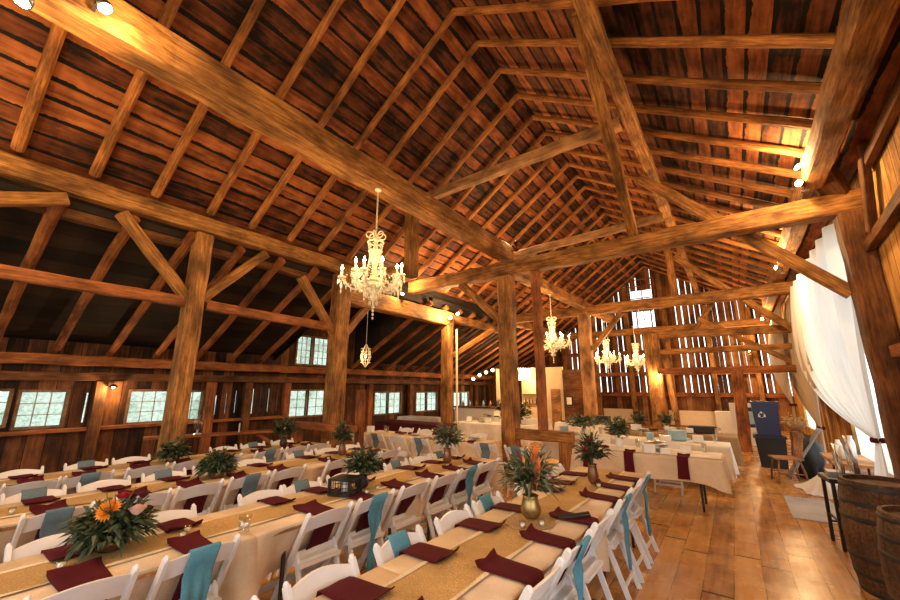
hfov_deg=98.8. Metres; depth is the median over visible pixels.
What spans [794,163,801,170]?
spot lamp
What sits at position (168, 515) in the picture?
folding chair
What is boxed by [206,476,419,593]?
tablecloth
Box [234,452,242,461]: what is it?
folding chair
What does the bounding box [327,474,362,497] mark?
lantern
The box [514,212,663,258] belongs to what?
beam
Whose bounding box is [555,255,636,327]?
rafter
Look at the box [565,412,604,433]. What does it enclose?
flower arrangement
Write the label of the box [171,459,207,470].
folding chair
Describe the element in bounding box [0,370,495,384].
girt
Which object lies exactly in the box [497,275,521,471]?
timber post
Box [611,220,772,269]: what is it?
rafter
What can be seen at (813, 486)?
fabric
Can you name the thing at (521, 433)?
rail
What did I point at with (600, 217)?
rafter
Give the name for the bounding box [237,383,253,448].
stud
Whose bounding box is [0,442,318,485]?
table runner
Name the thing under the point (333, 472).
napkin
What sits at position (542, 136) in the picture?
rafter
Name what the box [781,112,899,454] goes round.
wall
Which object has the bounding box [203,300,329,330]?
girt
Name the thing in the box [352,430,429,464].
tablecloth
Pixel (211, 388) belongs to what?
stud
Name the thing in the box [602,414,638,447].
flower arrangement
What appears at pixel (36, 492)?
sash
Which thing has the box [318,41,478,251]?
rafter
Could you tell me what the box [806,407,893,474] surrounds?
ground
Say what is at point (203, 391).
window
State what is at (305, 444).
napkin
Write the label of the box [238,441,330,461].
tablecloth
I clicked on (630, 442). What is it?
folding chair
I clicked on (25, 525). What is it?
folding chair
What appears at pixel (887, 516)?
barrel
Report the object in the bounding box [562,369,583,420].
board
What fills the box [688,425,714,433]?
crate
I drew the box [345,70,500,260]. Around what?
rafter
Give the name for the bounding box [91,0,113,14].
spot lamp
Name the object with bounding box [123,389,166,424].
window
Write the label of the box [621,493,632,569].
sash
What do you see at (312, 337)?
window
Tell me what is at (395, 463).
sash
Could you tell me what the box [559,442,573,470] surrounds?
post
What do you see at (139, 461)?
napkin
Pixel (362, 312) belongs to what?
knee brace
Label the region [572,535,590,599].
sash
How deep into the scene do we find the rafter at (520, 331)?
18.06 m
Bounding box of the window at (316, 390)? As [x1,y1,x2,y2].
[307,389,324,416]
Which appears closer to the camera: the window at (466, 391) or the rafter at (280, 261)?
the rafter at (280, 261)
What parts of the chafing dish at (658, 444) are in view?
lid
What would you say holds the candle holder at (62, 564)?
on the table runner at (15, 581)
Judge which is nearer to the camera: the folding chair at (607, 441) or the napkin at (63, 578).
the napkin at (63, 578)
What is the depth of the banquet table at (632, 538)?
4.24 m
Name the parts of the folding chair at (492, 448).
backrest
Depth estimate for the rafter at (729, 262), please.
12.76 m
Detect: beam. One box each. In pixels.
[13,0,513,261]
[368,266,403,275]
[408,188,862,294]
[427,117,621,199]
[513,274,613,322]
[514,212,663,258]
[516,281,792,323]
[565,318,770,339]
[650,325,790,338]
[657,365,796,373]
[660,343,791,354]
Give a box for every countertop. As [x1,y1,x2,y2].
[453,405,496,408]
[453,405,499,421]
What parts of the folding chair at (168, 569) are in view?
backrest, leg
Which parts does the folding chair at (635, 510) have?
seat, leg, backrest, leg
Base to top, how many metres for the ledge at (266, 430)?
0.055 m
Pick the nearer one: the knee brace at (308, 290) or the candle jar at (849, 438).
the candle jar at (849, 438)
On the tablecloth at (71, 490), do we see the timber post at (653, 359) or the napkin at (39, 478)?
the napkin at (39, 478)
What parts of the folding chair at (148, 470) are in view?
backrest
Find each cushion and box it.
[206,592,214,599]
[299,545,335,562]
[351,529,379,541]
[394,515,415,524]
[429,501,447,510]
[454,493,467,500]
[550,584,574,599]
[582,556,597,575]
[607,529,618,543]
[630,504,639,513]
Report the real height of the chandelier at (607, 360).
2.055 m
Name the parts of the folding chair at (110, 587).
backrest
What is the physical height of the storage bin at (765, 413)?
0.765 m
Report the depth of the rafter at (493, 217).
10.87 m
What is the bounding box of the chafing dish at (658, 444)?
[643,439,667,449]
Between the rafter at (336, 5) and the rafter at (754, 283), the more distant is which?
the rafter at (754, 283)
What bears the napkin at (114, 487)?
on the tablecloth at (6, 537)
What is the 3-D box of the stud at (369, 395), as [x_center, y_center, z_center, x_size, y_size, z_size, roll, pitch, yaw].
[-2.909,3.993,13.872,0.173,1.900,0.217,-9,-16,35]
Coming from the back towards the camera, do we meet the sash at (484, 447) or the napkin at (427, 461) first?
the sash at (484, 447)
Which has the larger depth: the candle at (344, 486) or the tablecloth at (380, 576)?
the candle at (344, 486)
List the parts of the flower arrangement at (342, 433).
stem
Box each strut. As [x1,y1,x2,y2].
[572,12,637,236]
[664,249,678,294]
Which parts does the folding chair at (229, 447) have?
backrest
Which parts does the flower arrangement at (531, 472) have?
stem, flower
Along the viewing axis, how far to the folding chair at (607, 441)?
7.68 m
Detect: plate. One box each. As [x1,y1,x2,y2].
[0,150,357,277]
[0,190,331,286]
[0,352,495,379]
[351,286,453,325]
[454,315,497,332]
[516,322,572,341]
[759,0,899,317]
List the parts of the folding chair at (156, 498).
backrest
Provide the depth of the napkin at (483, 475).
5.26 m
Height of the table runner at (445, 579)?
0.008 m
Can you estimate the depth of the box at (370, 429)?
8.93 m
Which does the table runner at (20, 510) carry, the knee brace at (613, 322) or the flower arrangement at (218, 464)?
the flower arrangement at (218, 464)
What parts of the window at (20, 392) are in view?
sill rail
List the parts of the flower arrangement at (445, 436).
stem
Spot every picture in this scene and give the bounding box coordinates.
[566,396,572,405]
[729,403,756,431]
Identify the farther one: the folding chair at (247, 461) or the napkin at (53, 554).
the folding chair at (247, 461)
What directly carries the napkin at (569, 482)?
on the tablecloth at (592, 504)
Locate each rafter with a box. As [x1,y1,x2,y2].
[0,206,64,341]
[10,23,67,152]
[50,214,140,353]
[89,0,181,177]
[106,232,194,356]
[150,0,265,197]
[152,246,245,358]
[196,257,285,360]
[206,0,344,215]
[227,267,318,362]
[248,0,405,228]
[258,288,331,363]
[287,9,455,241]
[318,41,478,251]
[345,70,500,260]
[351,300,432,368]
[369,305,448,369]
[370,94,517,267]
[385,309,462,370]
[399,115,532,265]
[400,313,475,371]
[410,132,545,280]
[413,316,487,371]
[426,321,496,372]
[436,156,553,275]
[438,332,495,372]
[443,163,568,292]
[452,0,671,15]
[453,326,516,370]
[458,175,577,296]
[458,328,524,373]
[468,330,532,374]
[470,186,584,300]
[476,335,532,374]
[477,33,835,48]
[484,195,591,301]
[484,334,545,374]
[492,205,600,308]
[492,337,549,375]
[498,67,821,93]
[516,213,604,298]
[516,221,610,310]
[517,93,813,129]
[518,338,558,364]
[518,340,561,367]
[520,235,609,313]
[525,341,566,367]
[532,115,804,157]
[542,235,620,308]
[545,131,798,177]
[545,257,624,325]
[551,259,609,309]
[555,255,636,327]
[560,260,640,329]
[563,150,793,196]
[566,265,643,332]
[567,162,779,207]
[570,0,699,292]
[576,175,744,213]
[585,186,781,237]
[592,195,778,244]
[599,204,761,252]
[604,212,773,262]
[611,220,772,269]
[621,235,768,282]
[624,231,770,275]
[636,255,763,299]
[640,260,761,303]
[642,253,747,286]
[644,265,761,305]
[652,251,761,285]
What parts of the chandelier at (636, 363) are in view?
stem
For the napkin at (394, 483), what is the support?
on the table runner at (15, 581)
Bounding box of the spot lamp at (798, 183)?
[794,179,809,192]
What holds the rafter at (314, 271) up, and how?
on the wall plate at (5, 357)
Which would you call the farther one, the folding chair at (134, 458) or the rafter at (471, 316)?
the rafter at (471, 316)
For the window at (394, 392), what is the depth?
15.20 m
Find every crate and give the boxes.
[594,415,610,422]
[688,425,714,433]
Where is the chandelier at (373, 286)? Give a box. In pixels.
[337,188,404,318]
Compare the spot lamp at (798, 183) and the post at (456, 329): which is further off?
the post at (456, 329)
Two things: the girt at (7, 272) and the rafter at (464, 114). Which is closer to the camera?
the girt at (7, 272)
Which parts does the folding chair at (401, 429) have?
backrest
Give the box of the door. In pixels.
[551,389,561,429]
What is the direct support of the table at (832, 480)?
on the floor
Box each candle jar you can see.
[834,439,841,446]
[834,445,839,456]
[838,445,847,459]
[845,442,854,461]
[846,435,857,458]
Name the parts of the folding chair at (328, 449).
backrest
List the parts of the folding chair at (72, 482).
backrest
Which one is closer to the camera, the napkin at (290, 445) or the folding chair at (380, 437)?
the napkin at (290, 445)
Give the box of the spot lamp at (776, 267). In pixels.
[774,265,785,273]
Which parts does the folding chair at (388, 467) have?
backrest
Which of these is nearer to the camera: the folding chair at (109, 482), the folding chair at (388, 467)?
the folding chair at (109, 482)
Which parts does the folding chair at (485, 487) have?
leg, seat, backrest, leg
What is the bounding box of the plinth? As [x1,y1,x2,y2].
[789,431,803,442]
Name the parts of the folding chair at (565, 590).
leg, seat, backrest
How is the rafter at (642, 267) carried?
attached to the ceiling at (86, 88)
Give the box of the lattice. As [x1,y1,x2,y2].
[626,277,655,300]
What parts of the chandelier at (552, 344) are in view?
crown, stem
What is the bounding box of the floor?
[258,424,880,599]
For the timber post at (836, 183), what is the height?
0.539 m
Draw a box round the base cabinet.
[715,411,756,445]
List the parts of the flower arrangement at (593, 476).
stem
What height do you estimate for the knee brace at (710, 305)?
1.578 m
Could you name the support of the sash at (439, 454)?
attached to the folding chair at (434, 457)
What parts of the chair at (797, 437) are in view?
leg, leg, seat, leg, backrest, leg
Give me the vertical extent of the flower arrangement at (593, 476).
0.556 m
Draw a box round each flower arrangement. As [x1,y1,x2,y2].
[55,487,161,563]
[149,435,192,461]
[190,446,240,477]
[267,416,300,445]
[329,420,355,454]
[338,445,385,488]
[428,421,465,462]
[492,399,500,414]
[493,443,568,518]
[520,401,533,423]
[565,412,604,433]
[571,429,615,483]
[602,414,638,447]
[628,408,648,427]
[654,410,679,430]
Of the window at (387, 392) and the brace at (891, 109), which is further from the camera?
the window at (387, 392)
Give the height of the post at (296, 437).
0.920 m
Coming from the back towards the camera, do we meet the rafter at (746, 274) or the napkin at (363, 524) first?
the rafter at (746, 274)
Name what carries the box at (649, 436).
on the tablecloth at (725, 448)
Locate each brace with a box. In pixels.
[0,191,69,206]
[115,210,187,298]
[204,250,269,302]
[296,275,334,335]
[349,308,369,333]
[452,327,494,357]
[458,284,497,323]
[591,311,622,350]
[636,174,850,298]
[673,254,791,331]
[693,288,719,328]
[697,317,791,363]
[863,184,899,251]
[864,70,899,167]
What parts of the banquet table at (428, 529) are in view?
leg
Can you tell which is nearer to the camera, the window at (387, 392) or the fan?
the fan
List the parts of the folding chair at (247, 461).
backrest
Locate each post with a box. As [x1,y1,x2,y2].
[155,232,213,459]
[291,429,302,441]
[321,273,351,447]
[354,390,365,447]
[404,212,418,278]
[440,325,453,422]
[456,329,457,428]
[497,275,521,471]
[530,270,548,429]
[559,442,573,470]
[562,346,567,369]
[577,314,597,419]
[591,316,602,414]
[623,313,638,423]
[643,333,669,429]
[661,309,680,426]
[661,355,678,411]
[701,305,721,410]
[730,371,752,451]
[744,307,765,400]
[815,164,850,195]
[833,209,899,477]
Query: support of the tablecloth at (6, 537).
on the banquet table at (13, 527)
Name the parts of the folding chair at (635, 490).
seat, leg, backrest, leg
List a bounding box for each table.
[0,526,16,531]
[136,570,157,580]
[273,495,396,599]
[427,485,482,541]
[515,526,590,599]
[602,483,636,581]
[699,484,707,512]
[817,472,847,551]
[819,452,873,474]
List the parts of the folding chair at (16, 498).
backrest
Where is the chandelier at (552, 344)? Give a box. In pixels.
[544,294,571,362]
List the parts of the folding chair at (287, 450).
backrest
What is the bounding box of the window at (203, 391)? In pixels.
[188,390,204,420]
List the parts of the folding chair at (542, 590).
backrest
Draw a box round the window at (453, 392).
[453,392,461,407]
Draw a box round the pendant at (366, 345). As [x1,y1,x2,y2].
[360,315,370,366]
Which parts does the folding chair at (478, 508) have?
backrest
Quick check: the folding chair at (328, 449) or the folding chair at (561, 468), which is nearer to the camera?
the folding chair at (561, 468)
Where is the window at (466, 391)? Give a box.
[461,391,468,405]
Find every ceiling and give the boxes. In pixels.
[0,0,899,333]
[0,153,566,370]
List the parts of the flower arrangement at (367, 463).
stem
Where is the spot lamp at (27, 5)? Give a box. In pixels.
[14,0,34,11]
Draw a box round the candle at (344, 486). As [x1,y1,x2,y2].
[341,482,347,491]
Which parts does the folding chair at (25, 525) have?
backrest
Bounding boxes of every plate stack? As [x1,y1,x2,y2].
[469,436,480,439]
[637,428,648,430]
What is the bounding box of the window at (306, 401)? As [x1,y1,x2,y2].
[289,389,308,417]
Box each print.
[567,397,571,404]
[748,407,755,427]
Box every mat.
[504,513,555,530]
[783,495,837,524]
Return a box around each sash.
[21,487,46,499]
[39,505,74,538]
[77,460,94,468]
[80,471,100,486]
[154,469,171,479]
[180,541,220,599]
[241,472,260,497]
[247,441,257,447]
[264,448,276,462]
[292,450,303,457]
[292,479,309,492]
[366,492,387,571]
[371,433,379,447]
[385,529,410,557]
[389,460,400,469]
[414,437,422,455]
[434,450,442,458]
[465,465,477,508]
[477,493,493,511]
[479,443,489,458]
[510,445,521,475]
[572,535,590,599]
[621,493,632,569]
[642,474,651,535]
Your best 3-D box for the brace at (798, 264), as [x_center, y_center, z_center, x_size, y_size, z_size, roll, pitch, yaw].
[5.108,-1.326,7.046,2.850,3.009,0.168,-9,-16,35]
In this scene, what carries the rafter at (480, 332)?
on the wall plate at (5, 357)
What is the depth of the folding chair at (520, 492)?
3.89 m
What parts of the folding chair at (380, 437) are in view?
backrest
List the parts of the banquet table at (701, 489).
leg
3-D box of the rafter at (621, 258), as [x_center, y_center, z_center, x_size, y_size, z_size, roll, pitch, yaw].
[6.531,-0.518,18.452,4.360,3.164,0.145,-9,-16,35]
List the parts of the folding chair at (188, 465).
backrest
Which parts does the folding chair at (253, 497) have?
backrest, leg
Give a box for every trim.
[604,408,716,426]
[824,464,893,477]
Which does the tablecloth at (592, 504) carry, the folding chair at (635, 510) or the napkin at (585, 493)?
the napkin at (585, 493)
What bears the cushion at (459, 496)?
on the folding chair at (459, 498)
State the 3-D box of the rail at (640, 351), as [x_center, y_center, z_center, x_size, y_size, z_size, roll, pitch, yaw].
[10.453,2.566,19.311,9.500,0.218,0.160,-9,-16,35]
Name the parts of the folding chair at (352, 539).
leg, seat, backrest, leg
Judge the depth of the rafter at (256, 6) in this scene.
5.75 m
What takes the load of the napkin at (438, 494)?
on the table runner at (15, 581)
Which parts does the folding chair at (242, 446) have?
backrest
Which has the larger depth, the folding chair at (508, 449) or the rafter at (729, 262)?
the rafter at (729, 262)
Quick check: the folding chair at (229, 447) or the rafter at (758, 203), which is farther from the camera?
the rafter at (758, 203)
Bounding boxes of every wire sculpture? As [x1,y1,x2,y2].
[831,444,845,474]
[842,435,858,473]
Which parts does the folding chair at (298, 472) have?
backrest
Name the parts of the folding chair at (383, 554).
backrest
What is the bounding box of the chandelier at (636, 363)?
[625,326,645,375]
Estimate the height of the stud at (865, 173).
1.166 m
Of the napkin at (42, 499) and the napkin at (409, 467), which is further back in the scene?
the napkin at (409, 467)
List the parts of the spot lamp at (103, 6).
bulb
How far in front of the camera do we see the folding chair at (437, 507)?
4.36 m
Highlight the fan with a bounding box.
[192,415,202,434]
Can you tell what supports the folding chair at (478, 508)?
on the floor
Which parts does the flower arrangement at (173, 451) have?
stem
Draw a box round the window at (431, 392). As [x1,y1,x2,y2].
[427,391,437,411]
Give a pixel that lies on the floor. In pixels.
(747, 544)
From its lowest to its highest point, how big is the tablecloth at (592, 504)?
0.450 m
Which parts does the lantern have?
wire panel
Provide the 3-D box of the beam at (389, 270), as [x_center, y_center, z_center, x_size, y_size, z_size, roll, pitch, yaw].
[-1.455,-0.695,9.320,1.624,0.375,0.179,-9,-16,34]
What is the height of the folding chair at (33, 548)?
0.833 m
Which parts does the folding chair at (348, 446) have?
backrest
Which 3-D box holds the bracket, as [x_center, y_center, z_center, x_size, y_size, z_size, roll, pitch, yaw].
[-4.466,3.506,9.549,0.647,0.504,0.074,9,-15,-34]
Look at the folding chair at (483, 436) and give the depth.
8.28 m
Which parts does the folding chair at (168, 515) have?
backrest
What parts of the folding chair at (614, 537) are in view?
seat, leg, backrest, leg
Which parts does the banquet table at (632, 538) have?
leg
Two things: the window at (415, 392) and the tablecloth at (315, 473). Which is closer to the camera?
the tablecloth at (315, 473)
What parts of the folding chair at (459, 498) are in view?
leg, seat, backrest, leg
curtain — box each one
[768,304,796,416]
[783,295,828,463]
[790,223,888,476]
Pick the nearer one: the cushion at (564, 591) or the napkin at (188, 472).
the cushion at (564, 591)
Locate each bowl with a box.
[94,540,118,552]
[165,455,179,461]
[209,470,224,477]
[784,417,805,430]
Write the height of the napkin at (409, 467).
0.394 m
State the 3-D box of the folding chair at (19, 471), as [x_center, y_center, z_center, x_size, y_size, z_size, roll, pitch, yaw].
[-4.991,2.393,4.404,0.513,0.833,0.436,-9,-16,35]
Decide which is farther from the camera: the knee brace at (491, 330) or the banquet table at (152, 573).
the knee brace at (491, 330)
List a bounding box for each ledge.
[143,429,274,439]
[291,421,357,432]
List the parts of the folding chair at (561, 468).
backrest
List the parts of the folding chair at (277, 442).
backrest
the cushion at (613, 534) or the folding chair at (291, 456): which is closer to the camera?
the cushion at (613, 534)
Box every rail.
[515,428,574,442]
[567,344,767,357]
[599,372,772,376]
[601,392,792,397]
[889,343,899,356]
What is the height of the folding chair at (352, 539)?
0.833 m
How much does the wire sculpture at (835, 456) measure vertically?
0.369 m
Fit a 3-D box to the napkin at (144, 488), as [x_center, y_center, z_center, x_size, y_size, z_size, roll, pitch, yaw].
[-3.001,2.025,3.679,0.338,0.390,0.233,-9,-16,35]
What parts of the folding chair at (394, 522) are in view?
leg, seat, backrest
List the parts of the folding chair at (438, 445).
backrest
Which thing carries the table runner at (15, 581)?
on the tablecloth at (496, 476)
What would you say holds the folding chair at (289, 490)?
on the floor
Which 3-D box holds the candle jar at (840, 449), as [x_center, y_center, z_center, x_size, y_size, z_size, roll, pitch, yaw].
[6.459,2.504,6.350,0.100,0.220,0.100,-9,-16,35]
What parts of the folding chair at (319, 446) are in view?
backrest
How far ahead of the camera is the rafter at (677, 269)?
17.52 m
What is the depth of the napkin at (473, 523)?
2.90 m
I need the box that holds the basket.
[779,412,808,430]
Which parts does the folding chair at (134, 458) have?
backrest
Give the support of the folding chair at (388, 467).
on the floor
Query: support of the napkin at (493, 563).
on the table runner at (445, 579)
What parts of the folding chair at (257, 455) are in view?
backrest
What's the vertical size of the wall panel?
1.420 m
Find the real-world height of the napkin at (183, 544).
0.379 m
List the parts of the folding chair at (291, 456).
backrest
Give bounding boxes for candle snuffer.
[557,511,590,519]
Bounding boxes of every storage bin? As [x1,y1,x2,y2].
[749,401,781,436]
[753,434,788,469]
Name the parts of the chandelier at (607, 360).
stem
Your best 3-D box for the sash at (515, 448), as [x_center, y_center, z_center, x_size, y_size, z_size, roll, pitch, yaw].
[1.107,2.706,6.403,0.170,0.550,0.116,-9,-16,35]
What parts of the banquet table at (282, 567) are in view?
leg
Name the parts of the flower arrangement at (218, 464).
stem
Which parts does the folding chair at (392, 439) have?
backrest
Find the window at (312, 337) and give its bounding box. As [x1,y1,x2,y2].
[294,335,313,365]
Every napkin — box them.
[8,474,37,479]
[17,474,44,483]
[21,495,60,504]
[29,499,69,540]
[41,543,94,561]
[46,556,112,599]
[72,469,95,492]
[79,465,108,469]
[97,485,131,491]
[118,486,153,513]
[127,460,151,463]
[130,462,151,483]
[156,518,202,531]
[157,476,190,481]
[167,530,211,599]
[172,458,191,474]
[176,477,207,512]
[226,470,248,504]
[247,463,272,466]
[250,445,271,447]
[250,448,264,452]
[257,496,295,504]
[267,464,293,489]
[280,444,295,448]
[292,499,334,549]
[296,455,320,458]
[300,486,336,493]
[301,442,317,454]
[316,576,394,599]
[317,455,342,482]
[341,488,373,532]
[371,448,390,470]
[380,478,415,515]
[395,464,425,469]
[398,542,458,562]
[415,468,446,503]
[421,460,443,463]
[440,454,464,458]
[442,463,467,493]
[454,518,505,531]
[462,457,487,486]
[475,548,543,587]
[490,502,520,511]
[519,523,575,585]
[542,486,565,491]
[549,506,598,557]
[551,479,577,484]
[559,471,586,475]
[579,487,619,503]
[583,453,590,466]
[594,479,630,490]
[605,472,639,482]
[623,449,635,472]
[677,452,689,479]
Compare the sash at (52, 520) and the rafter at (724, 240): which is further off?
the rafter at (724, 240)
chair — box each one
[0,466,43,478]
[0,476,61,497]
[0,484,66,504]
[3,533,70,562]
[11,501,95,549]
[23,564,139,599]
[59,469,114,489]
[63,459,107,470]
[76,475,130,492]
[107,488,171,534]
[111,454,150,464]
[123,462,168,479]
[140,504,196,526]
[141,467,186,482]
[145,533,240,599]
[169,478,224,516]
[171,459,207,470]
[209,444,237,451]
[217,470,270,511]
[233,456,265,466]
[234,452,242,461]
[237,485,301,594]
[240,441,265,448]
[253,447,282,460]
[265,464,306,489]
[270,438,293,444]
[270,501,353,599]
[276,477,341,577]
[281,446,307,459]
[282,553,359,599]
[285,449,313,459]
[305,441,328,451]
[314,445,338,454]
[320,458,351,485]
[326,470,376,561]
[329,488,395,570]
[338,442,359,449]
[350,433,368,446]
[365,478,430,566]
[368,433,388,449]
[371,447,400,474]
[373,524,426,565]
[383,458,426,531]
[388,434,410,460]
[399,427,413,432]
[409,453,452,522]
[410,436,432,457]
[410,469,459,538]
[417,428,432,434]
[430,452,467,509]
[434,463,480,531]
[434,504,473,535]
[436,440,459,455]
[461,458,499,513]
[470,432,488,439]
[471,491,504,516]
[474,442,507,494]
[504,445,530,496]
[514,480,527,495]
[519,557,564,599]
[547,528,593,599]
[551,463,564,475]
[571,508,613,599]
[575,489,641,599]
[593,436,610,443]
[616,480,651,583]
[622,439,643,446]
[628,471,659,563]
[654,441,683,495]
[768,431,808,483]
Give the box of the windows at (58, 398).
[0,337,466,426]
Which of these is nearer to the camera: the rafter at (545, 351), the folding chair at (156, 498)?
the folding chair at (156, 498)
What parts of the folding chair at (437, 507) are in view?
leg, seat, backrest, leg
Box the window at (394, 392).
[388,391,401,414]
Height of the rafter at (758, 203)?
2.879 m
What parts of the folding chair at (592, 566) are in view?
leg, seat, leg, backrest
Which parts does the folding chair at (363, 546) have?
backrest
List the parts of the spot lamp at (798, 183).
bulb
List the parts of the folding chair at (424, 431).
backrest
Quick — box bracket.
[256,433,270,444]
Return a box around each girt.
[0,264,185,306]
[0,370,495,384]
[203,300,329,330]
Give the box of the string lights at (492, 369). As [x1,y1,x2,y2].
[472,367,495,380]
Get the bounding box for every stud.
[79,381,108,460]
[197,382,217,453]
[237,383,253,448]
[278,383,291,439]
[365,384,373,431]
[407,384,412,415]
[474,385,478,405]
[856,142,877,231]
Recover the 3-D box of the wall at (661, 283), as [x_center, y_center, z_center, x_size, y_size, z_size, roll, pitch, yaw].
[9.317,2.322,20.426,13.050,8.072,0.050,-9,-16,35]
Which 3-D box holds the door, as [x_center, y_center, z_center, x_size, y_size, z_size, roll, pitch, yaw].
[4.374,4.541,15.870,0.400,1.720,0.125,-9,-16,35]
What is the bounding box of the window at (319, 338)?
[312,336,327,366]
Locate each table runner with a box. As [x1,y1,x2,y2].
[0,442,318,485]
[0,448,382,518]
[0,456,484,596]
[376,468,624,599]
[579,444,721,458]
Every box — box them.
[367,426,374,432]
[484,418,490,422]
[559,426,567,430]
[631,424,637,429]
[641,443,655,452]
[646,432,653,439]
[659,435,671,440]
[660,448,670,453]
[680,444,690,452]
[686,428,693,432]
[692,435,703,441]
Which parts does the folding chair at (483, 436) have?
backrest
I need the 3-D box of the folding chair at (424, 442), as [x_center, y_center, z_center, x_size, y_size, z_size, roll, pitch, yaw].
[-0.486,3.130,7.635,0.436,0.833,0.513,-9,-16,35]
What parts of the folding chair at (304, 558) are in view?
leg, seat, backrest, leg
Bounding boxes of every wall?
[0,309,495,472]
[274,285,432,362]
[496,367,564,427]
[519,268,792,404]
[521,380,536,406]
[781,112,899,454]
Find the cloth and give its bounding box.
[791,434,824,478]
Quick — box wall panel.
[601,396,797,430]
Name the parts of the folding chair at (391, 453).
backrest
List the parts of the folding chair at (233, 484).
backrest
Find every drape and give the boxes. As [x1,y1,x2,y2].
[787,428,820,478]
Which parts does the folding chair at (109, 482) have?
backrest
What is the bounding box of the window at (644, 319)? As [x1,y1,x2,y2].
[635,309,652,327]
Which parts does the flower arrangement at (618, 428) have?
stem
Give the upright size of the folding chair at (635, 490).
0.833 m
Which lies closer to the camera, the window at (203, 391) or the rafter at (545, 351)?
the window at (203, 391)
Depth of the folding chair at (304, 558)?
3.08 m
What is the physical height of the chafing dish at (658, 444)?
0.170 m
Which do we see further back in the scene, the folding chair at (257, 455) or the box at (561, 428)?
the box at (561, 428)
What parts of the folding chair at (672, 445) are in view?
backrest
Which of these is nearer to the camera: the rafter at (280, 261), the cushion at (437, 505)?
the cushion at (437, 505)
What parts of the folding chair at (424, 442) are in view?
backrest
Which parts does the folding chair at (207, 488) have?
backrest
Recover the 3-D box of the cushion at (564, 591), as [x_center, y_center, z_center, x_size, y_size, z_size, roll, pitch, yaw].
[0.611,1.938,2.570,0.325,0.020,0.330,-10,-16,36]
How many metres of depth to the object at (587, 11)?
5.84 m
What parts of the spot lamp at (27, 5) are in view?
bulb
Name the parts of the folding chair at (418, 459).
backrest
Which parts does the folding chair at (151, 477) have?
backrest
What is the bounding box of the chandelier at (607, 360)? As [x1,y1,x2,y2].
[595,321,621,373]
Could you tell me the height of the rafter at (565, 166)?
3.154 m
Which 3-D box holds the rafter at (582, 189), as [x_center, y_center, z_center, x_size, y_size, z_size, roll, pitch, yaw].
[2.495,-1.757,12.973,4.364,3.160,0.150,-9,-16,35]
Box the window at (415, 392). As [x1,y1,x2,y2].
[415,392,426,412]
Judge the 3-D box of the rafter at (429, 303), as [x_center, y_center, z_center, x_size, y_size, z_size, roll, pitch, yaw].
[-1.996,1.214,12.739,3.587,2.026,0.175,-9,-16,35]
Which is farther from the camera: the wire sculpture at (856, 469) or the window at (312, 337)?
the window at (312, 337)
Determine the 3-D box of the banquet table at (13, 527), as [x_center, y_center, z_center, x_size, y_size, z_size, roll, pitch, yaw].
[-3.641,2.157,3.195,0.780,0.735,1.750,-9,-16,35]
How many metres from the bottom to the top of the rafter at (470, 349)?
2.011 m
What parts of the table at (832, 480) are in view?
leg, leg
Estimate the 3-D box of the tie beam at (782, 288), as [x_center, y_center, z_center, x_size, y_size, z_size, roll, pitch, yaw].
[4.880,0.431,14.447,12.550,0.375,0.334,-9,-16,35]
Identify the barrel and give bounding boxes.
[837,474,899,599]
[876,505,899,599]
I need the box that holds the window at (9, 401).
[0,389,14,427]
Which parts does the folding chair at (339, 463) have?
backrest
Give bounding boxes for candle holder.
[57,562,65,567]
[184,527,190,532]
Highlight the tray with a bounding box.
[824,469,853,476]
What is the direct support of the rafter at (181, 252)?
on the wall plate at (5, 357)
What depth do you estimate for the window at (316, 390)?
12.28 m
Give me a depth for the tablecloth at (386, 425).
11.68 m
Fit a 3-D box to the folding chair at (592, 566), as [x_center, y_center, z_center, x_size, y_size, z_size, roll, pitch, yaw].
[0.987,2.066,2.970,0.513,0.833,0.436,-9,-16,36]
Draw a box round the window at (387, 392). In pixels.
[373,391,388,415]
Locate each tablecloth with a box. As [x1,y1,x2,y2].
[0,469,84,494]
[0,484,160,563]
[0,515,257,599]
[91,453,241,483]
[135,461,310,512]
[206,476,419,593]
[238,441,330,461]
[279,447,397,482]
[312,566,466,599]
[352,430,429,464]
[369,455,502,524]
[375,419,456,434]
[379,497,609,599]
[397,415,440,421]
[407,435,503,467]
[454,420,540,445]
[472,415,552,429]
[518,466,649,514]
[541,433,739,481]
[554,421,609,433]
[570,447,734,493]
[607,430,744,466]
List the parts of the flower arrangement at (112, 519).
flower, stem, flower, flower, flower, flower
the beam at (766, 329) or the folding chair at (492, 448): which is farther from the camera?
the beam at (766, 329)
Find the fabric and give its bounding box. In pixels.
[793,472,837,498]
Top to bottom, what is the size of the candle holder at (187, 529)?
0.045 m
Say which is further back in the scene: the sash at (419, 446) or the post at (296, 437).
the post at (296, 437)
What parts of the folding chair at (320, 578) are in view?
backrest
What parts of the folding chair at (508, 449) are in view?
leg, backrest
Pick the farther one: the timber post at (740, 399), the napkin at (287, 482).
the timber post at (740, 399)
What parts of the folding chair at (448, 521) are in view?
backrest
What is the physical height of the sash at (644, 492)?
0.630 m
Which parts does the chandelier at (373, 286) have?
arm, arm, arm, stem, crown, chain, arm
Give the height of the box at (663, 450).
0.074 m
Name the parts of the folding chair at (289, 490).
backrest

